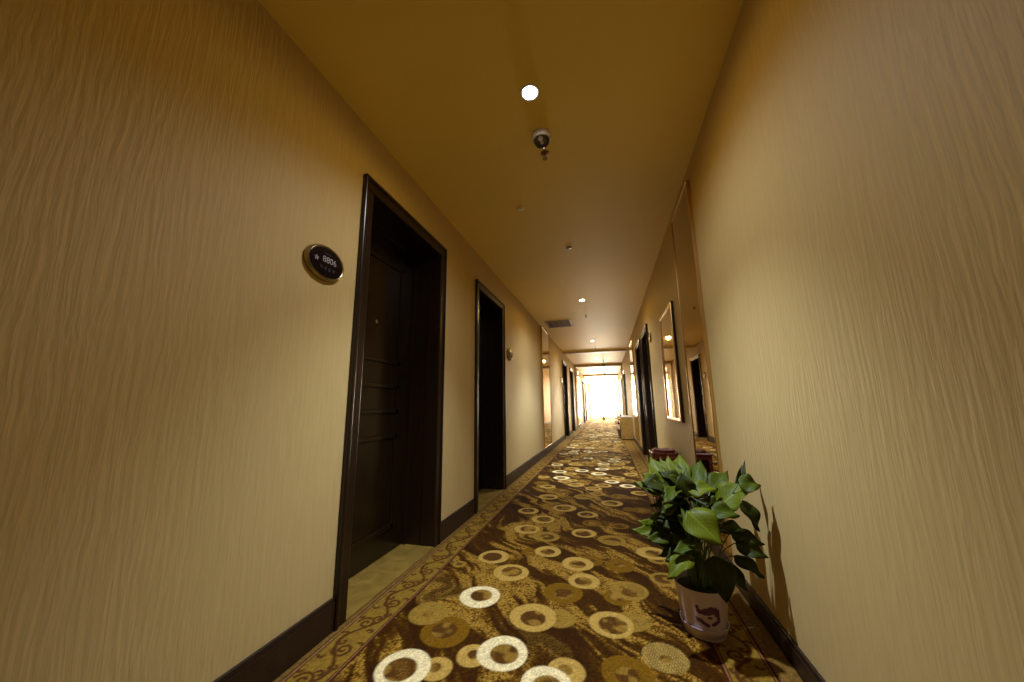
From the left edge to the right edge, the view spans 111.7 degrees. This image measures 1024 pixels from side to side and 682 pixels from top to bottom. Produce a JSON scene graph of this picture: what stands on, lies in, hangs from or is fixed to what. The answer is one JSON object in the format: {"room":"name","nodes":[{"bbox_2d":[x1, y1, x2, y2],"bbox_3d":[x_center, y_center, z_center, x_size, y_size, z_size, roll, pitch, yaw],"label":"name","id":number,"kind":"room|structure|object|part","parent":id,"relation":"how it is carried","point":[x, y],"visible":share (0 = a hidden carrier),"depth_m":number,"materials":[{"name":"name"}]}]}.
{"room":"hotel corridor","nodes":[
{"label":"hotel corridor","id":0,"kind":"room"},
{"bbox_2d":[0,0,588,681],"bbox_3d":[1.379,1.569,10.288,0.320,2.545,27.200,-4,-11,15],"label":"wall","id":1,"kind":"structure","parent":0,"point":[175,368],"depth_m":1.04,"materials":[{"name":"paper"}]},
{"bbox_2d":[303,244,343,281],"bbox_3d":[-0.862,-0.360,1.607,0.026,0.163,0.226,-4,-11,15],"label":"number plate","id":2,"kind":"object","parent":1,"relation":"attached to","point":[321,260],"visible":1,"depth_m":1.58,"materials":[{"name":"black metal"}]},
{"bbox_2d":[333,173,446,631],"bbox_3d":[-0.808,0.268,2.239,0.323,2.246,1.008,-4,-11,15],"label":"door","id":3,"kind":"structure","parent":1,"relation":"in","point":[391,497],"depth_m":2.39,"materials":[{"name":"brown wood"}]},
{"bbox_3d":[-0.902,0.311,2.257,0.012,1.840,0.570,-4,-11,15],"label":"panel moulding","id":4,"kind":"part","parent":3,"relation":"part of","materials":[{"name":"brown wood"}]},
{"bbox_2d":[213,417,589,681],"bbox_3d":[1.540,2.735,9.965,0.016,0.139,27.068,-4,-11,15],"label":"baseboard","id":5,"kind":"structure","parent":1,"relation":"attached to","point":[266,664],"depth_m":1.37,"materials":[{"name":"brown wood"}]},
{"bbox_2d":[474,279,506,513],"bbox_3d":[-0.362,0.561,3.853,0.323,2.246,0.988,-4,-11,15],"label":"door","id":6,"kind":"structure","parent":1,"relation":"in","point":[490,377],"depth_m":4.16,"materials":[{"name":"brown wood"}]},
{"bbox_3d":[-0.456,0.604,3.871,0.012,1.840,0.550,-4,-11,15],"label":"panel moulding","id":7,"kind":"part","parent":6,"relation":"part of","materials":[{"name":"brown wood"}]},
{"bbox_2d":[507,348,512,360],"bbox_3d":[-0.027,0.179,4.630,0.025,0.163,0.226,-4,-11,15],"label":"number plate","id":8,"kind":"object","parent":1,"relation":"attached to","point":[509,351],"visible":1,"depth_m":4.59,"materials":[{"name":"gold metal"}]},
{"bbox_2d":[541,327,551,447],"bbox_3d":[0.727,0.960,7.298,0.021,2.395,0.870,-4,-11,15],"label":"wall mirror","id":9,"kind":"object","parent":1,"relation":"attached to","point":[547,424],"visible":1,"depth_m":7.23,"materials":[{"name":"clear mirror"}]},
{"bbox_2d":[562,360,569,438],"bbox_3d":[1.492,1.776,10.561,0.323,2.246,1.058,-4,-11,15],"label":"door","id":10,"kind":"structure","parent":1,"relation":"in","point":[564,365],"depth_m":10.89,"materials":[{"name":"brown wood"}]},
{"bbox_2d":[569,367,575,432],"bbox_3d":[2.030,2.128,12.508,0.323,2.246,1.058,-4,-11,15],"label":"door","id":11,"kind":"structure","parent":1,"relation":"in","point":[570,369],"depth_m":12.83,"materials":[{"name":"brown wood"}]},
{"bbox_2d":[575,368,578,428],"bbox_3d":[2.630,2.310,14.136,0.034,2.455,0.220,-4,-11,15],"label":"trim","id":12,"kind":"structure","parent":1,"relation":"attached to","point":[575,368],"depth_m":14.06,"materials":[{"name":"wood"}]},
{"bbox_2d":[577,371,580,423],"bbox_3d":[2.975,2.499,15.418,0.021,2.260,0.900,-4,-11,15],"label":"wall mirror","id":13,"kind":"object","parent":1,"relation":"attached to","point":[578,386],"visible":0.99,"depth_m":15.35,"materials":[{"name":"clear mirror"}]},
{"bbox_2d":[582,379,585,422],"bbox_3d":[3.611,3.164,18.229,0.323,2.246,1.008,-4,-11,15],"label":"door","id":14,"kind":"structure","parent":1,"relation":"in","point":[582,379],"depth_m":18.50,"materials":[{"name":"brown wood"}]},
{"bbox_2d":[584,381,587,421],"bbox_3d":[4.110,3.491,20.033,0.323,2.246,1.008,-4,-11,15],"label":"door","id":15,"kind":"structure","parent":1,"relation":"in","point":[584,381],"depth_m":20.29,"materials":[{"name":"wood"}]},
{"bbox_2d":[563,349,626,354],"bbox_3d":[2.494,0.331,10.530,1.853,0.051,0.220,-4,-11,15],"label":"trim","id":16,"kind":"structure","parent":1,"relation":"attached to","point":[615,350],"depth_m":10.47,"materials":[{"name":"paint"}]},
{"bbox_2d":[575,363,621,367],"bbox_3d":[3.491,1.004,14.135,1.853,0.091,0.220,-4,-11,15],"label":"trim","id":17,"kind":"structure","parent":1,"relation":"attached to","point":[617,364],"depth_m":14.05,"materials":[{"name":"paint"}]},
{"bbox_2d":[583,374,617,376],"bbox_3d":[4.804,1.864,18.882,1.853,0.091,0.220,-4,-11,15],"label":"trim","id":18,"kind":"structure","parent":1,"relation":"attached to","point":[595,374],"depth_m":18.78,"materials":[{"name":"paint"}]},
{"bbox_2d":[258,0,743,379],"bbox_3d":[2.412,0.194,10.251,2.495,0.120,27.400,-4,-11,15],"label":"ceiling","id":19,"kind":"structure","parent":0,"point":[626,87],"depth_m":1.93,"materials":[{"name":"paint"}]},
{"bbox_2d":[520,83,539,100],"bbox_3d":[0.092,-1.281,1.786,0.102,0.018,0.102,-4,-11,15],"label":"recessed light","id":20,"kind":"object","parent":19,"relation":"in","point":[528,92],"visible":1,"depth_m":1.78,"materials":[{"name":"beige plastic"}]},
{"bbox_2d":[532,128,550,148],"bbox_3d":[0.177,-1.187,2.062,0.114,0.081,0.114,-4,-11,15],"label":"dome camera","id":21,"kind":"object","parent":19,"relation":"attached to","point":[541,137],"visible":1,"depth_m":2.03,"materials":[{"name":"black plastic"}]},
{"bbox_2d":[541,150,548,160],"bbox_3d":[0.211,-1.179,2.214,0.056,0.043,0.056,-4,-11,15],"label":"sprinkler head","id":22,"kind":"object","parent":19,"relation":"attached to","point":[544,153],"visible":1,"depth_m":2.21},
{"bbox_2d":[544,320,572,327],"bbox_3d":[0.941,-0.338,6.910,0.500,0.010,0.580,-4,-11,15],"label":"ceiling vent","id":23,"kind":"object","parent":19,"relation":"in","point":[559,323],"visible":1,"depth_m":6.87,"materials":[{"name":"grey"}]},
{"bbox_2d":[588,379,618,418],"bbox_3d":[6.017,3.856,22.994,2.455,2.545,0.150,-4,-11,15],"label":"wall","id":24,"kind":"structure","parent":0,"point":[615,379],"depth_m":22.91,"materials":[{"name":"paint"}]},
{"bbox_2d":[589,380,617,417],"bbox_3d":[6.007,3.852,22.958,1.735,2.460,0.105,-4,-11,15],"label":"window","id":25,"kind":"structure","parent":24,"relation":"in","point":[602,394],"depth_m":22.98,"materials":[{"name":"white glass"}]},
{"bbox_2d":[616,0,1023,681],"bbox_3d":[3.478,1.440,9.731,0.320,2.545,27.200,-4,-11,15],"label":"wall","id":26,"kind":"structure","parent":0,"point":[855,171],"depth_m":0.84,"materials":[{"name":"paper"}]},
{"bbox_2d":[618,379,620,413],"bbox_3d":[5.697,3.061,18.418,0.034,2.455,0.220,-4,-11,15],"label":"trim","id":27,"kind":"structure","parent":26,"relation":"attached to","point":[618,379],"depth_m":18.34,"materials":[{"name":"paper"}]},
{"bbox_2d":[621,378,623,414],"bbox_3d":[4.688,2.468,14.160,0.323,2.111,1.008,-4,-11,15],"label":"door","id":28,"kind":"structure","parent":26,"relation":"in","point":[621,378],"depth_m":14.66,"materials":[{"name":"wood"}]},
{"bbox_2d":[621,366,624,414],"bbox_3d":[4.385,2.201,13.671,0.034,2.455,0.220,-4,-11,15],"label":"trim","id":29,"kind":"structure","parent":26,"relation":"attached to","point":[621,366],"depth_m":13.64,"materials":[{"name":"wood"}]},
{"bbox_2d":[623,370,627,414],"bbox_3d":[4.111,2.090,12.071,0.323,2.111,1.008,-4,-11,15],"label":"door","id":30,"kind":"structure","parent":26,"relation":"in","point":[624,380],"depth_m":12.47,"materials":[{"name":"brown wood"}]},
{"bbox_2d":[629,340,639,441],"bbox_3d":[2.886,1.173,8.232,0.021,2.260,1.050,-4,-11,15],"label":"wall mirror","id":31,"kind":"object","parent":26,"relation":"attached to","point":[634,398],"visible":0.93,"depth_m":8.11,"materials":[{"name":"clear mirror"}]},
{"bbox_2d":[635,338,648,461],"bbox_3d":[2.533,1.055,6.360,0.323,2.111,0.938,-4,-11,15],"label":"door","id":32,"kind":"structure","parent":26,"relation":"in","point":[645,445],"depth_m":6.69,"materials":[{"name":"brown wood"}]},
{"bbox_2d":[640,323,657,456],"bbox_3d":[2.228,0.856,5.259,0.323,2.111,0.958,-4,-11,15],"label":"door","id":33,"kind":"structure","parent":26,"relation":"in","point":[644,342],"depth_m":5.62,"materials":[{"name":"brown wood"}]},
{"bbox_2d":[648,332,651,341],"bbox_3d":[1.893,-0.053,4.773,0.022,0.145,0.202,-4,-11,15],"label":"number plate","id":34,"kind":"object","parent":26,"relation":"attached to","point":[649,333],"visible":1,"depth_m":4.72,"materials":[{"name":"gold metal"}]},
{"bbox_2d":[658,301,684,422],"bbox_3d":[1.539,0.228,3.388,0.029,1.074,0.732,-4,-11,15],"label":"framed mirror","id":35,"kind":"object","parent":26,"relation":"attached to","point":[669,351],"visible":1,"depth_m":3.30,"materials":[{"name":"clear glass"}]},
{"bbox_2d":[671,179,731,552],"bbox_3d":[1.280,0.093,2.426,0.021,2.315,0.590,-4,-11,15],"label":"wall mirror","id":36,"kind":"object","parent":26,"relation":"attached to","point":[694,334],"visible":0.73,"depth_m":2.38,"materials":[{"name":"clear mirror"}]},
{"bbox_2d":[633,436,825,681],"bbox_3d":[3.314,2.650,9.490,0.016,0.089,27.068,-4,-11,15],"label":"baseboard","id":37,"kind":"structure","parent":26,"relation":"attached to","point":[794,654],"depth_m":1.39,"materials":[{"name":"brown wood"}]},
{"bbox_3d":[2.452,2.807,9.767,2.900,0.094,27.400,-4,-11,15],"label":"floor","id":38,"kind":"structure","parent":0,"visible":0},
{"bbox_2d":[273,419,803,681],"bbox_3d":[2.444,2.757,9.778,1.820,0.007,27.200,-4,-11,15],"label":"carpet runner","id":39,"kind":"object","parent":38,"relation":"on","point":[550,580],"visible":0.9,"depth_m":1.68,"materials":[{"name":"brown carpet"}]},
{"bbox_2d":[614,414,621,435],"bbox_3d":[3.290,2.550,10.537,0.424,0.656,0.351,3,-11,-18],"label":"potted plant","id":40,"kind":"object","parent":39,"relation":"on","point":[618,423],"visible":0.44,"depth_m":10.51,"materials":[{"name":"green plant"}]},
{"bbox_2d":[620,415,632,439],"bbox_3d":[3.150,2.372,9.548,0.306,0.649,0.306,-4,-11,15],"label":"litter bin","id":41,"kind":"object","parent":39,"relation":"on","point":[626,420],"visible":0.99,"depth_m":9.41,"materials":[{"name":"beige stone"}]},
{"bbox_2d":[648,448,680,513],"bbox_3d":[1.417,1.269,3.191,0.246,0.554,0.246,-4,-11,15],"label":"litter bin","id":42,"kind":"object","parent":39,"relation":"on","point":[656,454],"visible":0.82,"depth_m":3.14,"materials":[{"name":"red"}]},
{"bbox_2d":[630,453,768,641],"bbox_3d":[0.806,0.890,1.536,0.438,0.714,0.482,2,-11,-13],"label":"potted plant","id":43,"kind":"object","parent":39,"relation":"on","point":[705,587],"visible":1,"depth_m":1.46,"materials":[{"name":"green plant"}]},
{"bbox_3d":[0.829,1.151,1.511,0.213,0.191,0.213,-4,-11,15],"label":"pot","id":44,"kind":"part","parent":43,"relation":"part of","materials":[{"name":"white ceramic"}]},
{"bbox_2d":[695,605,719,627],"bbox_3d":[0.804,1.132,1.426,0.095,0.083,0.020,-4,-11,15],"label":"print","id":45,"kind":"object","parent":43,"relation":"on","point":[706,616],"depth_m":1.42,"materials":[{"name":"red"}]}
]}

